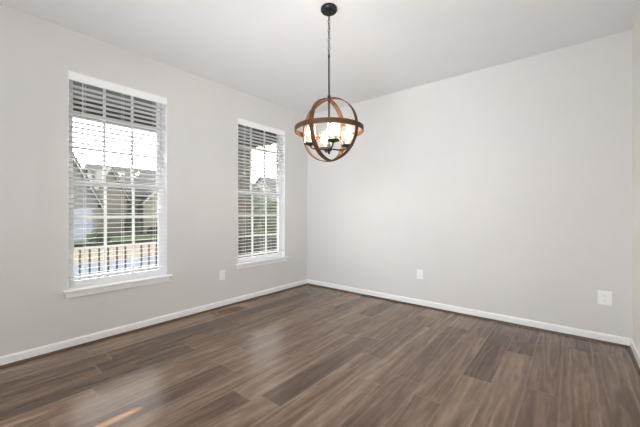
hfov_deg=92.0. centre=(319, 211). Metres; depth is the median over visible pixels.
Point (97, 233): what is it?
shrub
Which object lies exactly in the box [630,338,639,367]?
baseboard
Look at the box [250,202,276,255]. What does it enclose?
shrub
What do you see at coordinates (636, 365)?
trim
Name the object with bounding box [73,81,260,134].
ceiling
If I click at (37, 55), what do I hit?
wall
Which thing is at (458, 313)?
trim
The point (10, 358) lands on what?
baseboard
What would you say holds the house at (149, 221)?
on the lawn
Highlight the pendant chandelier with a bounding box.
[295,3,363,161]
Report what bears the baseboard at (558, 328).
attached to the wall at (509, 185)
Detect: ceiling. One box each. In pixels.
[0,0,639,114]
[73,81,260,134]
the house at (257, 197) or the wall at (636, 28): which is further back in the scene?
the house at (257, 197)
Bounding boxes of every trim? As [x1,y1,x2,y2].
[0,283,307,368]
[308,283,627,347]
[627,346,639,377]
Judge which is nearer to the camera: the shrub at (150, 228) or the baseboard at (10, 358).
the baseboard at (10, 358)
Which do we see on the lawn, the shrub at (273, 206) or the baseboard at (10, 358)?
the shrub at (273, 206)
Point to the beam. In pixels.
(75, 99)
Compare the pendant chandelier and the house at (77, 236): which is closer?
the pendant chandelier
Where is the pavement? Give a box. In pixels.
[74,242,157,263]
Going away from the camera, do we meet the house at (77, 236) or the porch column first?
the porch column
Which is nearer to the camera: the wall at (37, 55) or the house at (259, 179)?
the wall at (37, 55)
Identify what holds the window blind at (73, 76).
attached to the window at (76, 288)
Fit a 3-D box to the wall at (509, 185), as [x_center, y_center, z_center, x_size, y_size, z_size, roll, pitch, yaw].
[1.286,-0.200,3.897,3.735,2.740,0.140,0,0,39]
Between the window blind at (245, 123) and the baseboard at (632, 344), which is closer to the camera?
the baseboard at (632, 344)
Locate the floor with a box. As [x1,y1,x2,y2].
[0,285,639,426]
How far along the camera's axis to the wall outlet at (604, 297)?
2.76 m
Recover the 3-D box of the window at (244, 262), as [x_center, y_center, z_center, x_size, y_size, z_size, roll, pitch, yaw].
[-0.827,-0.240,4.335,0.184,1.950,0.929,0,0,39]
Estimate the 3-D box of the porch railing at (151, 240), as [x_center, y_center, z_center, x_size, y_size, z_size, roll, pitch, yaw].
[-3.007,0.870,4.249,0.044,0.900,4.450,0,0,39]
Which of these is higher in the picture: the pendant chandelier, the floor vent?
the pendant chandelier
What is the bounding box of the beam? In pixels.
[73,98,275,147]
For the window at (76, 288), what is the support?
in the wall at (37, 55)
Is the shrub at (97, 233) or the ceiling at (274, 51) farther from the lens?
the shrub at (97, 233)
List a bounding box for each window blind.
[68,71,166,279]
[238,118,284,256]
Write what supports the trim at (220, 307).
attached to the wall at (37, 55)
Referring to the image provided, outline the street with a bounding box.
[74,256,157,280]
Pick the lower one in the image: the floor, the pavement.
the floor
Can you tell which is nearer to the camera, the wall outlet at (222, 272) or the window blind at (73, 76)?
the window blind at (73, 76)
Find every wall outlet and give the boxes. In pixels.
[219,270,224,279]
[417,269,422,278]
[598,290,611,305]
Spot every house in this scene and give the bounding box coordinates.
[73,153,103,241]
[83,165,157,234]
[250,184,268,205]
[254,177,275,200]
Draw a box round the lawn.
[74,233,157,243]
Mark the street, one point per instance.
(113, 263)
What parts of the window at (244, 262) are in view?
sash, sash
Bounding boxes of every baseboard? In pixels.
[0,279,307,365]
[308,279,629,345]
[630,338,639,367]
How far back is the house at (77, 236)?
18.51 m
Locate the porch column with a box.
[238,147,249,257]
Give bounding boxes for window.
[62,70,172,298]
[235,118,288,268]
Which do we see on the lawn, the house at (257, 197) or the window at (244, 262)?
the house at (257, 197)
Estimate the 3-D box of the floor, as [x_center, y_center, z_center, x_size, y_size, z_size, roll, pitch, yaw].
[-1.764,1.270,0.165,4.015,0.200,9.780,0,0,39]
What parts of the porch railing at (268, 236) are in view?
post, rail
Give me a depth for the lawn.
21.45 m
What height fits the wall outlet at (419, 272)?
0.118 m
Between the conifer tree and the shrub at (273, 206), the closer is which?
the shrub at (273, 206)
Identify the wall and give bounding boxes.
[0,4,306,356]
[307,30,631,338]
[632,7,639,353]
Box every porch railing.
[74,239,157,279]
[246,234,275,256]
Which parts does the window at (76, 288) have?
sash, sash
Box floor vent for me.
[213,305,243,314]
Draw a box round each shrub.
[86,229,111,242]
[146,226,157,234]
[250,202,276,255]
[254,201,275,209]
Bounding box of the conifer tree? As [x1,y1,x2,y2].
[122,191,142,230]
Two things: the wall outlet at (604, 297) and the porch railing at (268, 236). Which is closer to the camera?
the wall outlet at (604, 297)

